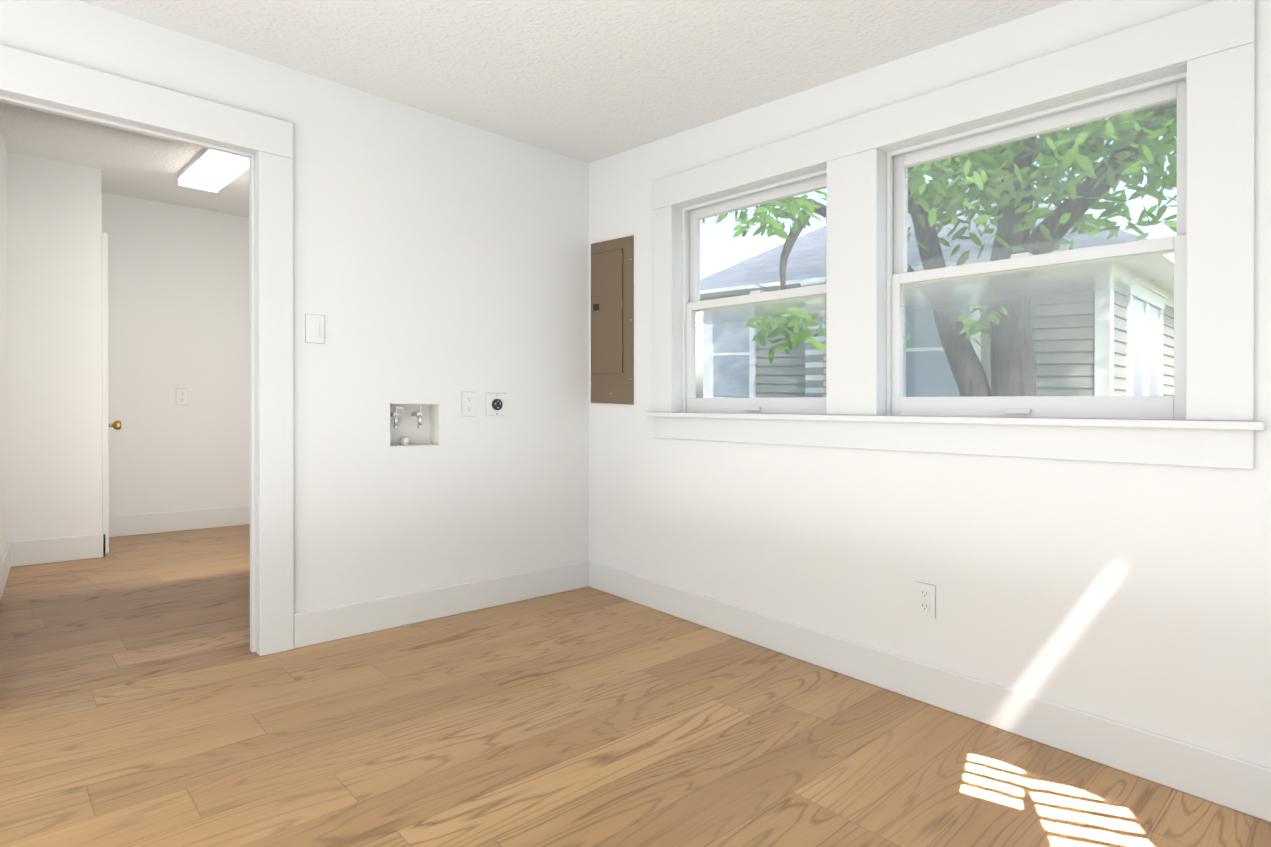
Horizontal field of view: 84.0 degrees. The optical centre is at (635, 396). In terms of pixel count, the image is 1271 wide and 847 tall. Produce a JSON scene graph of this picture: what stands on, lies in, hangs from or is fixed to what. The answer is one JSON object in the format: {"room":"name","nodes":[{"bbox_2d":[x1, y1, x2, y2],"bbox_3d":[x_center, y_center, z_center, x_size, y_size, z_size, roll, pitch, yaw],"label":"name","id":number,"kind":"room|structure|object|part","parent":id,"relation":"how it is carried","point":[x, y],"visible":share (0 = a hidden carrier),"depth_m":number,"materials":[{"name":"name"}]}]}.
{"room":"laundry room","nodes":[
{"label":"laundry room","id":0,"kind":"room"},
{"bbox_2d":[0,131,6,560],"bbox_3d":[-3.045,-0.367,3.144,0.250,2.801,2.187,0,0,-39],"label":"wall","id":1,"kind":"structure","parent":0,"point":[3,365],"depth_m":3.87,"materials":[{"name":"paint"}]},
{"bbox_2d":[0,542,10,600],"bbox_3d":[-2.939,0.939,3.232,0.016,0.190,2.187,0,0,-39],"label":"baseboard","id":2,"kind":"structure","parent":1,"relation":"attached to","point":[5,564],"depth_m":3.74,"materials":[{"name":"paint"}]},
{"bbox_2d":[6,151,105,541],"bbox_3d":[-3.797,-0.397,4.358,0.740,2.784,0.640,0,0,-43],"label":"wall","id":3,"kind":"structure","parent":0,"point":[56,211],"depth_m":4.22,"materials":[{"name":"paint"}]},
{"bbox_2d":[7,534,98,566],"bbox_3d":[-3.474,0.918,4.216,0.450,0.156,0.016,0,0,-43],"label":"baseboard","id":4,"kind":"structure","parent":3,"relation":"attached to","point":[43,551],"depth_m":4.21,"materials":[{"name":"paint"}]},
{"bbox_2d":[99,526,110,557],"bbox_3d":[-3.508,0.915,4.606,0.016,0.160,0.630,0,0,-43],"label":"baseboard","id":5,"kind":"structure","parent":3,"relation":"attached to","point":[102,537],"depth_m":4.37,"materials":[{"name":"paint"}]},
{"bbox_2d":[102,233,108,552],"bbox_3d":[-3.524,-0.029,4.640,0.033,2.022,0.585,0,0,-43],"label":"hall door","id":6,"kind":"structure","parent":3,"relation":"in","point":[105,472],"depth_m":4.43,"materials":[{"name":"paint"}]},
{"bbox_2d":[109,420,120,429],"bbox_3d":[-3.339,0.183,4.524,0.076,0.064,0.064,0,0,-43],"label":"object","id":7,"kind":"structure","parent":6,"relation":"attached to","point":[115,425],"depth_m":4.51,"materials":[{"name":"gold metal"}]},
{"bbox_2d":[0,101,248,217],"bbox_3d":[-2.597,-1.558,4.510,3.600,0.514,3.580,0,0,-43],"label":"ceiling","id":8,"kind":"structure","parent":0,"point":[135,165],"depth_m":4.08,"materials":[{"name":"white paint"}]},
{"bbox_2d":[178,148,248,192],"bbox_3d":[-2.350,-1.335,4.029,0.220,0.108,1.244,0,0,-43],"label":"fluorescent fixture","id":9,"kind":"object","parent":8,"relation":"attached to","point":[209,170],"visible":0.46,"depth_m":4.10,"materials":[{"name":"white plastic"}]},
{"bbox_2d":[106,193,249,515],"bbox_3d":[-3.231,-0.381,5.427,3.030,2.822,0.120,0,0,-43],"label":"wall","id":10,"kind":"structure","parent":0,"point":[178,296],"depth_m":5.20,"materials":[{"name":"paint"}]},
{"bbox_2d":[109,506,249,536],"bbox_3d":[-3.367,0.917,5.212,1.051,0.169,0.020,0,0,-43],"label":"baseboard","id":11,"kind":"structure","parent":10,"relation":"attached to","point":[137,524],"depth_m":5.20,"materials":[{"name":"paint"}]},
{"bbox_2d":[176,388,187,404],"bbox_3d":[-3.353,0.000,5.223,0.077,0.125,0.011,0,0,-43],"label":"outlet","id":12,"kind":"object","parent":10,"relation":"attached to","point":[181,396],"visible":1,"depth_m":5.22,"materials":[{"name":"white plastic"}]},
{"bbox_2d":[0,0,588,613],"bbox_3d":[-1.482,-0.316,3.023,4.020,2.845,0.120,0,0,-43],"label":"wall","id":13,"kind":"structure","parent":0,"point":[442,262],"depth_m":3.34,"materials":[{"name":"paint"}]},
{"bbox_2d":[0,44,293,655],"bbox_3d":[-1.894,-0.054,2.619,1.139,2.231,0.143,0,0,-43],"label":"door frame","id":14,"kind":"structure","parent":13,"relation":"attached to","point":[269,140],"depth_m":2.89,"materials":[{"name":"paint"}]},
{"bbox_2d":[305,314,323,343],"bbox_3d":[-1.375,-0.291,3.032,0.077,0.125,0.012,0,0,-43],"label":"light switch","id":15,"kind":"object","parent":13,"relation":"attached to","point":[314,328],"visible":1,"depth_m":3.03,"materials":[{"name":"white plastic"}]},
{"bbox_2d":[389,403,439,446],"bbox_3d":[-1.081,0.133,3.391,0.254,0.213,0.105,0,0,-43],"label":"washer outlet box","id":16,"kind":"object","parent":13,"relation":"in","point":[414,424],"visible":0.94,"depth_m":3.43,"materials":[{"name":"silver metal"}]},
{"bbox_2d":[294,561,589,648],"bbox_3d":[-0.858,1.004,3.518,1.598,0.182,0.020,0,0,-43],"label":"baseboard","id":17,"kind":"structure","parent":13,"relation":"attached to","point":[317,626],"depth_m":3.39,"materials":[{"name":"paint"}]},
{"bbox_2d":[462,392,475,415],"bbox_3d":[-0.835,0.038,3.543,0.077,0.125,0.011,0,0,-43],"label":"outlet","id":18,"kind":"object","parent":13,"relation":"attached to","point":[468,403],"visible":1,"depth_m":3.54,"materials":[{"name":"white plastic"}]},
{"bbox_2d":[486,393,506,415],"bbox_3d":[-0.715,0.041,3.651,0.123,0.122,0.017,0,0,-43],"label":"outlet","id":19,"kind":"object","parent":13,"relation":"attached to","point":[496,404],"visible":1,"depth_m":3.65,"materials":[{"name":"white plastic"}]},
{"bbox_2d":[79,0,1071,162],"bbox_3d":[-0.178,-1.488,1.452,3.770,0.486,3.950,0,0,-43],"label":"ceiling","id":20,"kind":"structure","parent":0,"point":[588,81],"depth_m":2.72,"materials":[{"name":"white paint"}]},
{"bbox_2d":[0,524,1270,846],"bbox_3d":[-1.440,1.091,2.778,4.900,0.360,8.300,0,0,-43],"label":"floor","id":21,"kind":"structure","parent":0,"point":[148,698],"depth_m":2.25,"materials":[{"name":"brown wood"}]},
{"bbox_2d":[589,0,1270,767],"bbox_3d":[1.140,-0.231,2.697,0.150,2.843,3.950,0,0,-43],"label":"wall","id":22,"kind":"structure","parent":0,"point":[1135,594],"depth_m":2.51,"materials":[{"name":"paint"}]},
{"bbox_2d":[591,235,633,404],"bbox_3d":[-0.137,-0.416,3.928,0.020,0.918,0.351,0,0,-43],"label":"electrical panel","id":23,"kind":"object","parent":22,"relation":"attached to","point":[612,321],"visible":1,"depth_m":3.91,"materials":[{"name":"brown metal"}]},
{"bbox_2d":[915,581,935,618],"bbox_3d":[1.083,0.761,2.642,0.011,0.125,0.077,0,0,-43],"label":"outlet","id":24,"kind":"object","parent":22,"relation":"attached to","point":[925,604],"visible":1,"depth_m":2.64,"materials":[{"name":"white plastic"}]},
{"bbox_2d":[590,561,1270,821],"bbox_3d":[1.039,1.069,2.687,0.016,0.232,3.830,0,0,-43],"label":"baseboard","id":25,"kind":"structure","parent":22,"relation":"attached to","point":[1234,783],"depth_m":2.47,"materials":[{"name":"paint"}]},
{"bbox_2d":[653,0,1254,469],"bbox_3d":[0.961,-0.457,2.869,0.174,1.350,2.361,0,0,-43],"label":"window","id":26,"kind":"structure","parent":22,"relation":"in","point":[1211,44],"depth_m":2.51,"materials":[{"name":"paint"}]},
{"bbox_3d":[0.572,-0.207,3.334,0.073,0.583,0.888,0,0,-43],"label":"sash","id":27,"kind":"part","parent":26,"relation":"part of","materials":[{"name":"paint"}]},
{"bbox_3d":[0.597,-0.706,3.356,0.034,0.532,0.888,0,0,-43],"label":"sash","id":28,"kind":"part","parent":26,"relation":"part of","materials":[{"name":"paint"}]},
{"label":"glass","id":29,"kind":"part","parent":26,"relation":"part of","materials":[{"name":"clear glass"}]},
{"label":"glass","id":30,"kind":"part","parent":26,"relation":"part of","materials":[{"name":"clear glass"}]},
{"bbox_3d":[0.986,-0.447,2.905,0.088,1.064,2.079,0,0,-43],"label":"window sashes","id":31,"kind":"part","parent":26,"relation":"part of","materials":[{"name":"white wood"}]},
{"label":"glass","id":32,"kind":"part","parent":26,"relation":"part of","materials":[{"name":"clear glass"}]},
{"bbox_3d":[1.361,-0.213,2.496,0.073,0.583,0.968,0,0,-43],"label":"sash","id":33,"kind":"part","parent":26,"relation":"part of","materials":[{"name":"paint"}]},
{"bbox_3d":[1.386,-0.712,2.518,0.034,0.532,0.968,0,0,-43],"label":"sash","id":34,"kind":"part","parent":26,"relation":"part of","materials":[{"name":"paint"}]},
{"label":"glass","id":35,"kind":"part","parent":26,"relation":"part of","materials":[{"name":"clear glass"}]},
{"bbox_2d":[645,412,1265,429],"bbox_3d":[0.926,0.087,2.837,0.140,0.044,2.411,0,0,-43],"label":"window sill","id":36,"kind":"structure","parent":22,"relation":"attached to","point":[1219,425],"depth_m":2.40,"materials":[{"name":"paint"}]},
{"bbox_3d":[14.346,2.114,17.853,39.850,2.371,60.000,0,0,-43],"label":"ground","id":37,"kind":"structure","parent":0,"visible":0},
{"bbox_2d":[801,280,825,396],"bbox_3d":[2.210,0.182,8.410,0.380,3.064,0.320,0,0,-43],"label":"siding","id":38,"kind":"object","parent":37,"relation":"on","point":[812,384],"depth_m":8.28,"materials":[{"name":"grey wood"}]},
{"bbox_2d":[702,101,1176,396],"bbox_3d":[2.546,-1.119,4.895,3.816,5.768,6.024,0,0,-43],"label":"tree","id":39,"kind":"object","parent":37,"relation":"on","point":[982,381],"depth_m":4.90,"materials":[{"name":"green plant"}]},
{"bbox_2d":[714,277,1173,418],"bbox_3d":[4.197,0.242,9.682,4.222,3.256,4.872,0,0,-43],"label":"siding","id":40,"kind":"object","parent":37,"relation":"on","point":[778,391],"depth_m":6.84,"materials":[{"name":"paint"}]},
{"bbox_2d":[700,177,1146,289],"bbox_3d":[4.198,-2.088,9.691,5.000,1.752,5.650,0,0,-43],"label":"roof","id":41,"kind":"structure","parent":40,"relation":"on","point":[804,267],"depth_m":8.66,"materials":[{"name":"grey"}]},
{"bbox_2d":[700,244,1173,397],"bbox_3d":[4.198,0.161,9.698,5.000,3.231,5.650,0,0,-43],"label":"trim","id":42,"kind":"structure","parent":40,"relation":"attached to","point":[1098,361],"depth_m":7.25,"materials":[{"name":"white wood"}]},
{"bbox_2d":[713,311,748,396],"bbox_3d":[1.311,-0.581,9.663,0.008,1.165,0.640,0,0,-43],"label":"pane","id":43,"kind":"object","parent":42,"relation":"attached to","point":[721,388],"depth_m":9.66,"materials":[{"name":"grey"}]},
{"bbox_2d":[906,293,969,396],"bbox_3d":[3.251,-0.511,7.603,0.008,1.166,0.700,0,0,-43],"label":"pane","id":44,"kind":"object","parent":42,"relation":"attached to","point":[932,335],"depth_m":7.69,"materials":[{"name":"grey"}]},
{"bbox_2d":[1133,297,1159,395],"bbox_3d":[5.367,-0.412,7.433,1.300,1.180,0.008,0,0,-43],"label":"pane","id":45,"kind":"object","parent":42,"relation":"attached to","point":[1140,386],"depth_m":7.36,"materials":[{"name":"grey"}]}
]}

